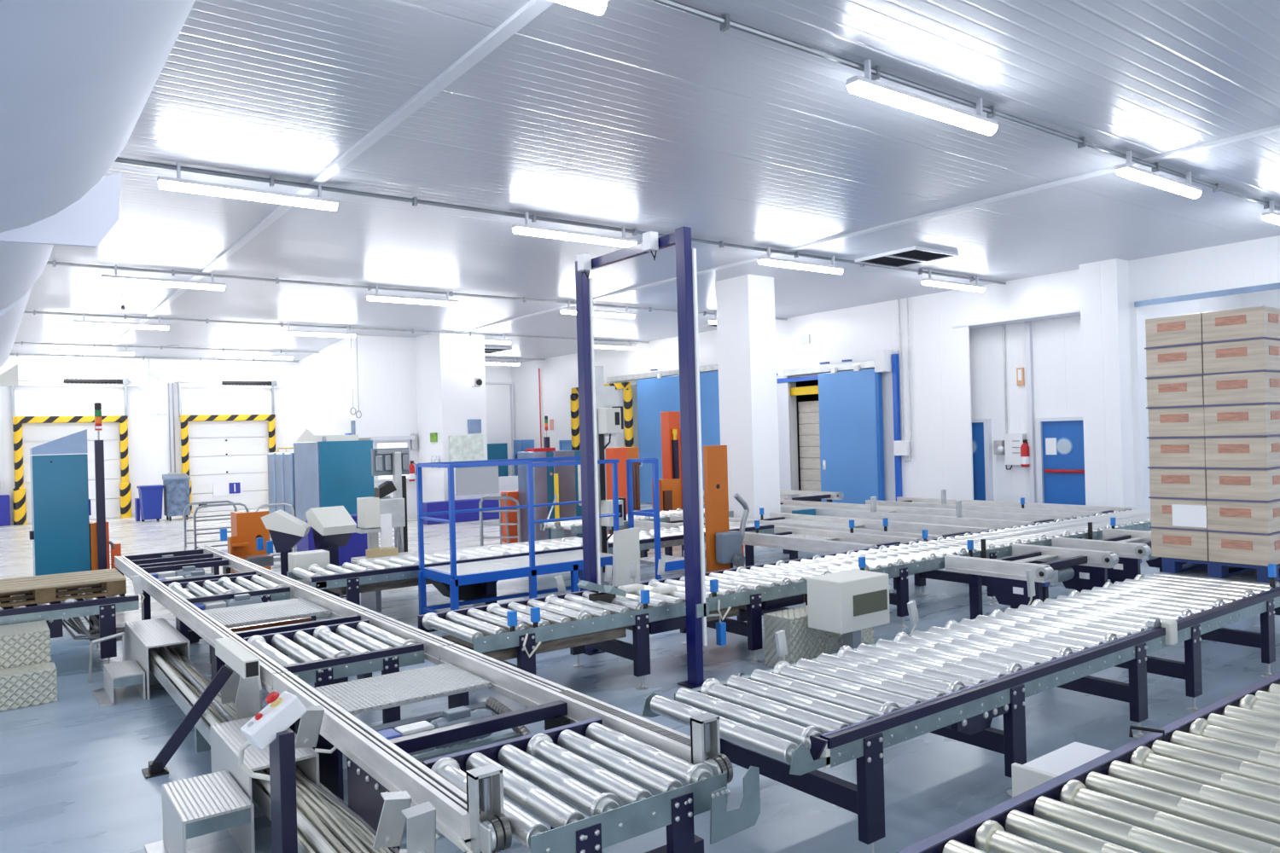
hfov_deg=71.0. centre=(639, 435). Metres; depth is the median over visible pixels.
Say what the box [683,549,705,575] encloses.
guard
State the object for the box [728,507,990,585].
chain transfer
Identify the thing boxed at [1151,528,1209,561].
carton
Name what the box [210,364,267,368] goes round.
diffuser
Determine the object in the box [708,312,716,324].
tube light
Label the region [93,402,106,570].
light
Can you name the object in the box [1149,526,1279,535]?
sheet
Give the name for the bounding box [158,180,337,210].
diffuser
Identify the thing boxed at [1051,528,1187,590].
chain transfer
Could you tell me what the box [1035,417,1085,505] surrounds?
door
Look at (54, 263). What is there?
conduit pipe
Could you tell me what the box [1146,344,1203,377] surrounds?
carton
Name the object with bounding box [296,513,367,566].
base cabinet
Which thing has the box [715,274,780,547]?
pillar
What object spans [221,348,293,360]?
tube light
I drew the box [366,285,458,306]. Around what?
tube light
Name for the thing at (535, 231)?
diffuser
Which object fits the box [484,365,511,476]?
wall
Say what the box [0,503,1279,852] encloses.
floor
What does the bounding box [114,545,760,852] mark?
conveyor
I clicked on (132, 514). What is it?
baseboard
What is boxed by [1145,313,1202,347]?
carton
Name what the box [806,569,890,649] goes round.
control box
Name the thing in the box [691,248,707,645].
post
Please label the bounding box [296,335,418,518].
wall
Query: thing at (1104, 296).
pillar
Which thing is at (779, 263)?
diffuser
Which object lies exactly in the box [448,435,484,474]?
notice board
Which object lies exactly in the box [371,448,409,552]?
rack
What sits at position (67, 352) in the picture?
diffuser
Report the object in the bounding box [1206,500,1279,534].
carton
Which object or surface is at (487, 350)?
ceiling vent
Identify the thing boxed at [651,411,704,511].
lift
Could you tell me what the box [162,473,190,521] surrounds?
metal bin
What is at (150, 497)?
wheelie bin
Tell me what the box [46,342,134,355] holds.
tube light
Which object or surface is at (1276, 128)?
trim
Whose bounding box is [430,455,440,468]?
notice sheet
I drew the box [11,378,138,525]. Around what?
door
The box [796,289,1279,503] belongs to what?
wall
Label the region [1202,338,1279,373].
carton
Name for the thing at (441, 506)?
plastic bin
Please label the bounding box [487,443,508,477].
tall cabinet
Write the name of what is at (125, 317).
conduit pipe
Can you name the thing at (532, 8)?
trim
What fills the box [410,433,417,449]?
switch box
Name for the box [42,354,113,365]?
tube light
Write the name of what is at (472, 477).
railed platform
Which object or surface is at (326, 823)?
cable tray
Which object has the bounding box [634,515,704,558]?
conveyor
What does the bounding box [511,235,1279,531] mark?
wall
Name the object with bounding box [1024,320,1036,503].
trim
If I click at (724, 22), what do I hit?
conduit pipe
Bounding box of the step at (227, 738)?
[209,716,319,802]
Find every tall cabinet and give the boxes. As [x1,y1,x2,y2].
[29,429,91,575]
[267,448,285,539]
[275,448,293,511]
[283,452,296,546]
[293,434,374,546]
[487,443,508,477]
[517,448,581,542]
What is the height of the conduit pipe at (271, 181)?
0.085 m
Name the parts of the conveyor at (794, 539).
leg, leg, chain rail, plate, chain rail, leg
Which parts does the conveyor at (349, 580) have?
leg, plate, leg, leg, plate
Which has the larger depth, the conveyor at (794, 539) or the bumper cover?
the bumper cover
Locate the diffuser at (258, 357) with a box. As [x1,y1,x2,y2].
[221,354,292,360]
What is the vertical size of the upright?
1.000 m
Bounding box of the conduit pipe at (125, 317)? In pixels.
[23,310,649,343]
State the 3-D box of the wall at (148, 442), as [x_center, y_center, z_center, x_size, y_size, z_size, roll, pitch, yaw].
[-16.133,0.101,24.328,15.000,4.500,0.300,-2,0,-36]
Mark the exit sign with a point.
(433, 437)
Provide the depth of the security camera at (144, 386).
25.22 m
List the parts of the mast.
mast panel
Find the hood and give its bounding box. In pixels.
[292,428,371,445]
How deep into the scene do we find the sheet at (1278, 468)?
7.24 m
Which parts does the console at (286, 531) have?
post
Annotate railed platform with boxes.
[415,456,620,615]
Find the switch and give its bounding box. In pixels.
[247,721,253,727]
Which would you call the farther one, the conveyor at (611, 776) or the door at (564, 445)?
the door at (564, 445)
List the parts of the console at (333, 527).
post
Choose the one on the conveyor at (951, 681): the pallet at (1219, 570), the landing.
the pallet at (1219, 570)
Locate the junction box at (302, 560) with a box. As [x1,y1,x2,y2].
[287,549,330,618]
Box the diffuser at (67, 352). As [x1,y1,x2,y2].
[46,349,133,355]
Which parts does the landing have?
rail post, rail, rail post, deck frame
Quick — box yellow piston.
[542,473,564,539]
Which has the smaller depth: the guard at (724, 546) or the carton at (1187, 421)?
the carton at (1187, 421)
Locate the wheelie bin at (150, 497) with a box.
[136,484,164,521]
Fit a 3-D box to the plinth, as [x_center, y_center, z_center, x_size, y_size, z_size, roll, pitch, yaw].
[4.595,1.522,20.425,0.990,0.500,1.630,-2,0,-36]
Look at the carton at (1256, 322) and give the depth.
7.10 m
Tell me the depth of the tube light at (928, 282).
15.09 m
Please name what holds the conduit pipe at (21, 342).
attached to the ceiling
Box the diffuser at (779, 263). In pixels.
[757,259,843,274]
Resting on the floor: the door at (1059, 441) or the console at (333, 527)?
the console at (333, 527)
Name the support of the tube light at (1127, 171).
attached to the ceiling
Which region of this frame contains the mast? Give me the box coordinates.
[577,366,626,586]
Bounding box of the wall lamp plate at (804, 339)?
[800,334,809,344]
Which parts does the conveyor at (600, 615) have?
sensor stem, leg, sensor stem, leg, leg, sensor stem, leg, sensor arm, sensor stem, leg, leg, plate, leg, leg, sensor stem, sensor post, leg, sensor post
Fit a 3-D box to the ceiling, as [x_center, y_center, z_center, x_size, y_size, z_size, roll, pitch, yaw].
[-2.170,-2.615,14.184,25.500,0.150,33.300,-2,0,-36]
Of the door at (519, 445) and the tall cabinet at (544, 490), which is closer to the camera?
the tall cabinet at (544, 490)
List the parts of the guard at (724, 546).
motor, arm post, bent arm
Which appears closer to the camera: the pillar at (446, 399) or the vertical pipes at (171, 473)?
the pillar at (446, 399)
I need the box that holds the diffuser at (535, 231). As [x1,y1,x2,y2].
[512,226,636,247]
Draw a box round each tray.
[148,645,399,852]
[151,413,166,415]
[350,552,418,560]
[525,448,555,452]
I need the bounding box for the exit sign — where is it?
[430,432,437,442]
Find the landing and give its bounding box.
[626,458,684,580]
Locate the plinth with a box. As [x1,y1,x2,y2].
[805,499,821,501]
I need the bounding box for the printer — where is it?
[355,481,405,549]
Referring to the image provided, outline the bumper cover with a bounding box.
[0,494,10,526]
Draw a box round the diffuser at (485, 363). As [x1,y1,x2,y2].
[484,362,519,366]
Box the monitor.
[371,448,409,476]
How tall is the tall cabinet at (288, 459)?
1.852 m
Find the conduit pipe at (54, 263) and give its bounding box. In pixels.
[46,260,787,320]
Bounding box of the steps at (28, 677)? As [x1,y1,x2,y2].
[0,620,57,710]
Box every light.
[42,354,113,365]
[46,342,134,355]
[73,312,169,330]
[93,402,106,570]
[101,264,225,290]
[157,162,338,210]
[209,358,268,368]
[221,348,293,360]
[279,322,356,337]
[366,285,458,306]
[447,331,511,344]
[484,357,520,366]
[512,211,637,247]
[543,415,549,448]
[550,0,608,15]
[559,300,635,318]
[593,340,636,349]
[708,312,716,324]
[756,246,843,274]
[845,58,998,135]
[920,269,985,292]
[1114,150,1201,198]
[1261,200,1279,225]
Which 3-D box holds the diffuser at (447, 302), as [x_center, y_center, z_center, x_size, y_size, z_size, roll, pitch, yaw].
[-3.828,-2.261,15.152,1.560,0.065,0.116,-2,0,-36]
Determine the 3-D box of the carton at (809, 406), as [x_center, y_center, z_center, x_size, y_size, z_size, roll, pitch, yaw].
[4.485,-0.673,20.415,0.880,0.255,1.570,-2,0,-36]
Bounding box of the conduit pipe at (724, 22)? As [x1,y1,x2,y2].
[648,0,1279,210]
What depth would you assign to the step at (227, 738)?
4.46 m
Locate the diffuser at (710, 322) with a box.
[708,320,716,324]
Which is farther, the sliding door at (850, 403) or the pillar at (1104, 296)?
the sliding door at (850, 403)
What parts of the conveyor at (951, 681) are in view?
plate, plate, leg, plate, drive plate, leg, plate, leg, leg, leg, sensor stem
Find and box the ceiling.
[10,0,1279,362]
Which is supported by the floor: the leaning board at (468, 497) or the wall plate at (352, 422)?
the leaning board at (468, 497)
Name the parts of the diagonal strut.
foot plate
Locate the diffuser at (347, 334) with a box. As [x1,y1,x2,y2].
[280,331,355,337]
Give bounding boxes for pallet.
[0,568,126,607]
[1161,558,1279,582]
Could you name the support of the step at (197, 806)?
on the floor
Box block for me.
[134,498,140,521]
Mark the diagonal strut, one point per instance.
(157, 767)
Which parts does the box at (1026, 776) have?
lid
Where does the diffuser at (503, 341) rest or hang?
attached to the tube light at (503, 341)
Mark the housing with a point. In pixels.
(250, 523)
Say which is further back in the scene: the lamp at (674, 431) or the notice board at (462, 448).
the notice board at (462, 448)
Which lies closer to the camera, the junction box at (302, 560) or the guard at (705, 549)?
the junction box at (302, 560)
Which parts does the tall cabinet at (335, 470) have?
cabinet door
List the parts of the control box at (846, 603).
display panel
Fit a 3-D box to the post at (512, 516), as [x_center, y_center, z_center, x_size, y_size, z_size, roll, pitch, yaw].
[-2.302,1.500,16.620,0.440,0.930,0.290,-2,0,-36]
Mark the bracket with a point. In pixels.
(238, 546)
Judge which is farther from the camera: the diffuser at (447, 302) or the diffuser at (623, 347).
the diffuser at (623, 347)
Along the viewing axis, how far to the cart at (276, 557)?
13.94 m
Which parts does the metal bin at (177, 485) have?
lid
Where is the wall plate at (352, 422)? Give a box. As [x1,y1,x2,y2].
[350,420,355,435]
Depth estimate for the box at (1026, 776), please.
3.67 m
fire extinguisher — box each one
[408,460,416,481]
[1020,439,1029,466]
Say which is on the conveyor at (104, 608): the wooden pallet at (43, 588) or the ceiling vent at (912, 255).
the wooden pallet at (43, 588)
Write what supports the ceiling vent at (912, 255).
in the ceiling
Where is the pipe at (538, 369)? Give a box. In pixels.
[538,368,541,448]
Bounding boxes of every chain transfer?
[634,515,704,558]
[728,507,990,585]
[779,489,843,502]
[865,489,1132,517]
[944,543,1118,619]
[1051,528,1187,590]
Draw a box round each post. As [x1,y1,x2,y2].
[500,490,518,543]
[570,393,580,450]
[622,388,634,447]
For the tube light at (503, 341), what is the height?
0.260 m
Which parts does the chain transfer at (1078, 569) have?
leg, chain rail, data plate, plate, leg, chain rail, gear motor, data plate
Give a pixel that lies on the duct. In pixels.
(78, 77)
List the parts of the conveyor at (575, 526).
plate, plate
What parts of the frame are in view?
post, foot plate, post, foot plate, clamp plate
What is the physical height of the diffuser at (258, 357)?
0.065 m
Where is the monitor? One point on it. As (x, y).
(382, 462)
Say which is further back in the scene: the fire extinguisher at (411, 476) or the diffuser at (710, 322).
the fire extinguisher at (411, 476)
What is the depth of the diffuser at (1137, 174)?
8.88 m
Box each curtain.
[588,278,600,585]
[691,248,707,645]
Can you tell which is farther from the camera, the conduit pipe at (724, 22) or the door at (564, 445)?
the door at (564, 445)
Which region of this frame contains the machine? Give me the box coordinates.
[605,447,640,535]
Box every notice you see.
[549,419,553,430]
[1016,367,1024,385]
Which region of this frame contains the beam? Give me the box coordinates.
[571,382,630,394]
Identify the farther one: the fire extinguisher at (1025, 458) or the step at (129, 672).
the fire extinguisher at (1025, 458)
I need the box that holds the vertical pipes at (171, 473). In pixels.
[168,383,178,474]
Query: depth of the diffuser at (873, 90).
6.61 m
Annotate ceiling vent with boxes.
[484,346,511,354]
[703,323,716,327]
[854,245,958,268]
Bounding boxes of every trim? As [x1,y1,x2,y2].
[95,0,554,358]
[459,124,1279,332]
[485,382,512,384]
[509,384,514,476]
[952,309,1080,329]
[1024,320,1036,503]
[1134,282,1279,307]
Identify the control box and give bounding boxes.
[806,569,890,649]
[1002,325,1026,470]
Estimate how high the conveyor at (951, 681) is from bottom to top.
0.822 m
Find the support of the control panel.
on the floor
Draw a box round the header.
[790,385,818,395]
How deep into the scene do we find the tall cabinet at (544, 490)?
16.29 m
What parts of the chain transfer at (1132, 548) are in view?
chain rail, leg, data plate, chain rail, plate, gear motor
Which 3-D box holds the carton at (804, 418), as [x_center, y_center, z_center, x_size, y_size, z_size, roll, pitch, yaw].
[4.493,-0.413,20.415,0.880,0.255,1.570,-2,0,-36]
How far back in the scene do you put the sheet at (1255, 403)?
7.22 m
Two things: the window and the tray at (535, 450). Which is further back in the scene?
the window
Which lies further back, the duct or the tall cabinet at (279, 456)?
the tall cabinet at (279, 456)
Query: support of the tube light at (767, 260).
attached to the ceiling
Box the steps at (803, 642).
[763,605,873,668]
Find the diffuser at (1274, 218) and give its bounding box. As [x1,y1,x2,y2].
[1262,214,1279,225]
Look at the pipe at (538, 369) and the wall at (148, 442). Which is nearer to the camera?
the wall at (148, 442)
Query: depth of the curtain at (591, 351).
7.91 m
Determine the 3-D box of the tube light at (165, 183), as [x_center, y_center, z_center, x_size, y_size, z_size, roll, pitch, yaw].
[-3.683,-2.363,8.520,1.600,0.260,0.116,-2,0,-36]
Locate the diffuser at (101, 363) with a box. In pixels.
[43,360,112,365]
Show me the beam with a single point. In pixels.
(622, 385)
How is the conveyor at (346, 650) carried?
on the floor
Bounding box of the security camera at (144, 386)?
[140,356,166,415]
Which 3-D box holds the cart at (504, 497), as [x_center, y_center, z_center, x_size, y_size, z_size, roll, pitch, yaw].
[-2.558,1.508,15.799,0.832,0.931,0.550,-2,0,-36]
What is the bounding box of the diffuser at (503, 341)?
[448,338,511,344]
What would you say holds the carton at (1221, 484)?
on the sheet at (1277, 500)
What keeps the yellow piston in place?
on the floor
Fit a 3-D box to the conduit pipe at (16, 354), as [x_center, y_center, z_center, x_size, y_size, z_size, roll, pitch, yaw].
[-15.317,-2.126,23.982,12.000,0.085,0.060,-2,0,-36]
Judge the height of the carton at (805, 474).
0.255 m
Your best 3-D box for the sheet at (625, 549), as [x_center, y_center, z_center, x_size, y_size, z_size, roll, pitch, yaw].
[-0.149,1.443,9.437,0.335,0.924,0.200,-2,0,-36]
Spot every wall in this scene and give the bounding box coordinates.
[0,354,297,524]
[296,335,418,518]
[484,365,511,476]
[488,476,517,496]
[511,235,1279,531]
[622,385,638,447]
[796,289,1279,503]
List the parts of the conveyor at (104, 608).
plate, leg, leg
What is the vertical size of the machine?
1.700 m
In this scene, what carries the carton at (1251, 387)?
on the sheet at (1255, 403)
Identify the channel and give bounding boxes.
[791,508,815,515]
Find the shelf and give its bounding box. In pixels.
[355,528,381,534]
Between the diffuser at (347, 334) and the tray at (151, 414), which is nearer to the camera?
the diffuser at (347, 334)
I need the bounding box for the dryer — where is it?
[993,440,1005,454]
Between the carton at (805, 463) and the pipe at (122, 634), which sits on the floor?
the pipe at (122, 634)
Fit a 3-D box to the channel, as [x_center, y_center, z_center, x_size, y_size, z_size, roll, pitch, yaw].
[2.670,1.516,14.568,0.450,0.620,0.100,-2,0,-36]
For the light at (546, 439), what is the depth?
16.55 m
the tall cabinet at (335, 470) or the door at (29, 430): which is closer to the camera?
the tall cabinet at (335, 470)
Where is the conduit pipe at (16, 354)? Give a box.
[9,353,298,362]
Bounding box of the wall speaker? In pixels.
[470,331,482,387]
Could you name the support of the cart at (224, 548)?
on the floor
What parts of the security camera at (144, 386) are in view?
rod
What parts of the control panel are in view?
cord, post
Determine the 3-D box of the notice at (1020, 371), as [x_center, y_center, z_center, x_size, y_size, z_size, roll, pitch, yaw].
[7.007,-1.081,16.516,0.045,0.330,0.130,-2,0,-36]
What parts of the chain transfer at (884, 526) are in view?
leg, plate, chain rail, chain rail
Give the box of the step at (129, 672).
[92,659,145,707]
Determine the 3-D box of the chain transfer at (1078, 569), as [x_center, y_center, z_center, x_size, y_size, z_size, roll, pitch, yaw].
[3.870,1.482,8.857,1.324,0.620,1.070,-2,0,-36]
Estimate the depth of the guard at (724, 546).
11.08 m
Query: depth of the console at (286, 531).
10.89 m
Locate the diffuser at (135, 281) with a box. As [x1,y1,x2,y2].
[102,277,224,290]
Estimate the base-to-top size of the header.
0.180 m
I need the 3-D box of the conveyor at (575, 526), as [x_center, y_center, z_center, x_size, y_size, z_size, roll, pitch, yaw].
[0.020,1.581,14.411,3.200,0.639,0.960,-2,0,-36]
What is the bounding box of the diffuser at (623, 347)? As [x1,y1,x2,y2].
[593,345,636,349]
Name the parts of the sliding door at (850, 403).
handle, door panel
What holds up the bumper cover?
attached to the wall at (148, 442)
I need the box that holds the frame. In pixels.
[575,226,709,689]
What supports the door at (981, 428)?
in the wall at (1056, 342)
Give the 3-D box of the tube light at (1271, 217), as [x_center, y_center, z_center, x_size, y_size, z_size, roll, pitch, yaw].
[8.066,-2.691,11.094,1.620,0.260,0.116,-2,0,-36]
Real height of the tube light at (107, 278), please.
0.260 m
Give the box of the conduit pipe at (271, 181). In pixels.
[114,157,1006,285]
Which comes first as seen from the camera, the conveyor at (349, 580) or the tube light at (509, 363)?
the conveyor at (349, 580)
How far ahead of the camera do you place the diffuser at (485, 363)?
28.28 m
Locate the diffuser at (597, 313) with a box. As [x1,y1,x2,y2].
[560,309,634,318]
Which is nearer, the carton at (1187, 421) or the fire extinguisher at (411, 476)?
the carton at (1187, 421)
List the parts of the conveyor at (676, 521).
leg, chain rail, leg, chain rail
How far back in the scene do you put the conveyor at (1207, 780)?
3.08 m
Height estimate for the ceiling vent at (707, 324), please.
0.045 m
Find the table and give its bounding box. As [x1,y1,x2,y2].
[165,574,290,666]
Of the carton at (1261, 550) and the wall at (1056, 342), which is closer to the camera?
the carton at (1261, 550)
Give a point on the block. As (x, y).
(136, 500)
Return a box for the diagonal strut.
[141,665,232,779]
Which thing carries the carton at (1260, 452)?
on the sheet at (1278, 468)
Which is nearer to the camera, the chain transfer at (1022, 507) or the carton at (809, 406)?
the chain transfer at (1022, 507)
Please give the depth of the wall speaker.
21.49 m
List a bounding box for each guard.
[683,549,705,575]
[703,445,749,572]
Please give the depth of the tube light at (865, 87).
6.59 m
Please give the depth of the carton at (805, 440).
20.51 m
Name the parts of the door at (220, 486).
guide rail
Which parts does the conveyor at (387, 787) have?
chain rail, chain, leg, chain rail, chain, leg, gear motor, gear motor, leg, leg, chain rail, chain, chain, chain rail, gear motor, plate, chain rail, chain, leg, leg, chain rail, chain, leg, chain rail, chain, plate, chain rail, chain, leg, foot plate, gear motor, motor plate, bearing plate, sprocket chain, chain, drive chain, chain rail, chain, bearing plate, sprocket chain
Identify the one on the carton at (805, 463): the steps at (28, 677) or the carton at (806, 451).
the carton at (806, 451)
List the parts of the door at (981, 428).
glass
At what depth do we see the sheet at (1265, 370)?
7.23 m
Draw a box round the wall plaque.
[467,419,481,433]
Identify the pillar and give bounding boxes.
[414,331,488,502]
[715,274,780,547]
[1078,258,1134,508]
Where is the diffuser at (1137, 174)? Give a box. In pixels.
[1115,167,1201,198]
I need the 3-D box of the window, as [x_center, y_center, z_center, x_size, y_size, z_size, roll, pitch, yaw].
[-6.206,0.574,21.819,1.450,1.100,0.280,-2,0,-36]
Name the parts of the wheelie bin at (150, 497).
lid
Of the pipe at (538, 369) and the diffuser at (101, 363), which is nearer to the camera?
the diffuser at (101, 363)
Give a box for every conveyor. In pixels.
[0,575,144,669]
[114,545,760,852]
[243,619,424,724]
[286,521,773,619]
[417,508,1151,708]
[422,717,727,852]
[540,508,733,551]
[641,564,1279,852]
[738,519,921,589]
[779,496,1074,529]
[896,671,1279,852]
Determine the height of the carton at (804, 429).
0.255 m
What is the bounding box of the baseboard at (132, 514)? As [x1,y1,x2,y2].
[10,510,163,525]
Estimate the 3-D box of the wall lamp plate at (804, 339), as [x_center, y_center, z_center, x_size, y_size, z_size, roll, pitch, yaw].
[3.708,-2.154,20.107,0.030,0.200,0.250,-2,0,-36]
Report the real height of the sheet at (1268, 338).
0.012 m
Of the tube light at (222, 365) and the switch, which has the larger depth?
the tube light at (222, 365)
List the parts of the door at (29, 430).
guide rail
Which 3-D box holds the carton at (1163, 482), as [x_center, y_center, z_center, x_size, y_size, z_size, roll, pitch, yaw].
[4.637,0.395,7.599,0.398,0.243,0.435,-2,0,-36]
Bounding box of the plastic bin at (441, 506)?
[422,498,499,524]
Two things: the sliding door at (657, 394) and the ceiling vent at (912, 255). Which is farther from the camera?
the sliding door at (657, 394)
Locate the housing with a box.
[230,511,270,573]
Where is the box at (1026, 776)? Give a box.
[1011,741,1111,797]
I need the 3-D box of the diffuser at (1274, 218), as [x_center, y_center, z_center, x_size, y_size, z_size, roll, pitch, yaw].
[8.069,-2.594,11.094,1.590,0.065,0.116,-2,0,-36]
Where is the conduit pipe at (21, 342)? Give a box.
[13,341,545,360]
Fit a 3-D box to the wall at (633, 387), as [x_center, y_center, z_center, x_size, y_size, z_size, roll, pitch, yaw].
[0.874,0.176,25.395,1.000,3.400,3.400,-2,0,-36]
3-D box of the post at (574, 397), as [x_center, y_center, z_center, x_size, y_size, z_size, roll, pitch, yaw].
[-1.821,0.381,25.513,0.240,3.140,0.240,-2,0,-36]
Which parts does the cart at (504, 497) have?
frame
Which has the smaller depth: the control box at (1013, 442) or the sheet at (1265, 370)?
the sheet at (1265, 370)
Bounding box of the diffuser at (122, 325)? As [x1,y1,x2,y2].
[74,322,168,330]
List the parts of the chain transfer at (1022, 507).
plate, chain rail, chain rail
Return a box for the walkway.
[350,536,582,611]
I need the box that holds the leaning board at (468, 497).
[453,474,472,500]
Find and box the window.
[363,436,414,482]
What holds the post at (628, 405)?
on the floor
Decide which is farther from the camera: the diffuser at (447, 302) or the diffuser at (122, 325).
the diffuser at (122, 325)
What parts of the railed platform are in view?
rail post, leg, rail post, leg, rail panel, rail, deck frame, rail, rail, rail post, leg, leg, leg, rail post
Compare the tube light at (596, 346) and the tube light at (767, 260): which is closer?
the tube light at (767, 260)
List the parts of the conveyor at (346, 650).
leg, leg, plate, leg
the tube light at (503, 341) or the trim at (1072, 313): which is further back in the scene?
the tube light at (503, 341)
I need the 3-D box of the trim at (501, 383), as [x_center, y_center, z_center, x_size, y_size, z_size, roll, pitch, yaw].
[-6.847,-1.740,29.366,6.000,0.060,0.100,-2,0,-36]
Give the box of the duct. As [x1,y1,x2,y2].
[0,0,195,386]
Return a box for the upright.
[89,520,121,570]
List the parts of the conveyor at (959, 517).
plate, chain rail, chain rail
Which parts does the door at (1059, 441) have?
glass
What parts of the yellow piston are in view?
rod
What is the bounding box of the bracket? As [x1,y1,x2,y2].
[220,529,273,573]
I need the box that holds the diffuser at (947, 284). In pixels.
[921,280,985,292]
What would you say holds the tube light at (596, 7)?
attached to the ceiling
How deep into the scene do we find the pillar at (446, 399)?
21.57 m
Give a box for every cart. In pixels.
[183,500,249,552]
[256,503,296,562]
[478,493,521,546]
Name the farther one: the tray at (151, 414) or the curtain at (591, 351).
the tray at (151, 414)
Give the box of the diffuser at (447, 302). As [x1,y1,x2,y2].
[366,296,457,306]
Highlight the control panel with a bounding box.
[238,691,306,852]
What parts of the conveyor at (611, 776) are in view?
leg, leg, plate, leg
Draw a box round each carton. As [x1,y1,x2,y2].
[797,401,819,413]
[798,412,819,424]
[798,424,819,435]
[799,435,820,446]
[799,446,820,458]
[799,458,820,469]
[800,469,820,481]
[800,480,820,491]
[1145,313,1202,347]
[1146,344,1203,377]
[1146,375,1204,407]
[1148,407,1204,436]
[1148,437,1205,467]
[1149,468,1207,499]
[1150,498,1207,529]
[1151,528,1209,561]
[1201,305,1279,342]
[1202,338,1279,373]
[1203,371,1279,405]
[1204,404,1279,436]
[1204,436,1279,468]
[1206,468,1279,500]
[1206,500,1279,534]
[1208,532,1279,566]
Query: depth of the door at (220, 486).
26.83 m
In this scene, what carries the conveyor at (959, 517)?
on the floor
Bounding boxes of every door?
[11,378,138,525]
[174,380,283,513]
[513,439,534,476]
[558,440,571,450]
[606,364,720,507]
[776,349,902,504]
[971,418,993,500]
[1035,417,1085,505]
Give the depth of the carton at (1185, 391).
7.48 m
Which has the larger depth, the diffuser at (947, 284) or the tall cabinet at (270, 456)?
the tall cabinet at (270, 456)
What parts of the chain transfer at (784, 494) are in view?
chain rail, plate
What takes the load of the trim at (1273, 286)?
attached to the wall at (942, 447)
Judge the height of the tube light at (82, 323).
0.260 m
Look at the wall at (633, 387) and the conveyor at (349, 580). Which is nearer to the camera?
the conveyor at (349, 580)
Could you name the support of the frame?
on the floor
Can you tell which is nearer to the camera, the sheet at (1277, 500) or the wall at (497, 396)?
the sheet at (1277, 500)
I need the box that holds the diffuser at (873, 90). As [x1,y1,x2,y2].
[847,81,997,135]
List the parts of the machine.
panel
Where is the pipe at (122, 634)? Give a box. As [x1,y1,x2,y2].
[87,632,126,683]
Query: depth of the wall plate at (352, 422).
21.47 m
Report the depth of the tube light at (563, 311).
17.43 m
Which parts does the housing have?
panel, panel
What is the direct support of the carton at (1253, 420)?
on the sheet at (1266, 435)
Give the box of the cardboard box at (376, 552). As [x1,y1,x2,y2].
[365,546,398,558]
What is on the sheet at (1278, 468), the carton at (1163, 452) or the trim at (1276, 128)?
the carton at (1163, 452)
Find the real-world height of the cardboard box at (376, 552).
0.150 m
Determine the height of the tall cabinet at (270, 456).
1.852 m
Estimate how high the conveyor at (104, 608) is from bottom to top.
0.793 m
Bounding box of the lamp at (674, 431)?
[672,429,677,440]
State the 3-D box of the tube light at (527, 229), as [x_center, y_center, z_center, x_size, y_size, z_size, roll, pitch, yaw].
[-0.750,-2.445,10.691,1.700,0.260,0.116,-2,0,-36]
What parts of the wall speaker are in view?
rod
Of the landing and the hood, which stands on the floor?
the landing
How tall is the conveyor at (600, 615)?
0.775 m
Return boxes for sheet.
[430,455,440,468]
[612,527,639,586]
[1144,337,1279,349]
[1145,369,1279,378]
[1146,402,1279,408]
[1146,435,1279,438]
[1147,466,1279,470]
[1148,496,1279,502]
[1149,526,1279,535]
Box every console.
[261,509,310,576]
[305,506,356,598]
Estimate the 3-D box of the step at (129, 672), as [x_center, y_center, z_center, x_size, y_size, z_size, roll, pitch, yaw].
[-4.042,1.914,6.947,0.300,0.200,0.560,-2,0,-36]
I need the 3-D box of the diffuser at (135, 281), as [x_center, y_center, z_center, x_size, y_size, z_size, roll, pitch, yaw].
[-6.838,-2.177,12.925,1.550,0.065,0.116,-2,0,-36]
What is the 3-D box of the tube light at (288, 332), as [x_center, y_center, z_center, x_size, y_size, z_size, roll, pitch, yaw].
[-6.946,-2.272,19.390,1.600,0.260,0.116,-2,0,-36]
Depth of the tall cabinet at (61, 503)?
10.94 m
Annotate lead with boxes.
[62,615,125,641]
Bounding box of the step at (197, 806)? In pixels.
[144,770,255,852]
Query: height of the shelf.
0.050 m
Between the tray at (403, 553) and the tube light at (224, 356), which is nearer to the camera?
the tray at (403, 553)
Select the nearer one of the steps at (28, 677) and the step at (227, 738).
the step at (227, 738)

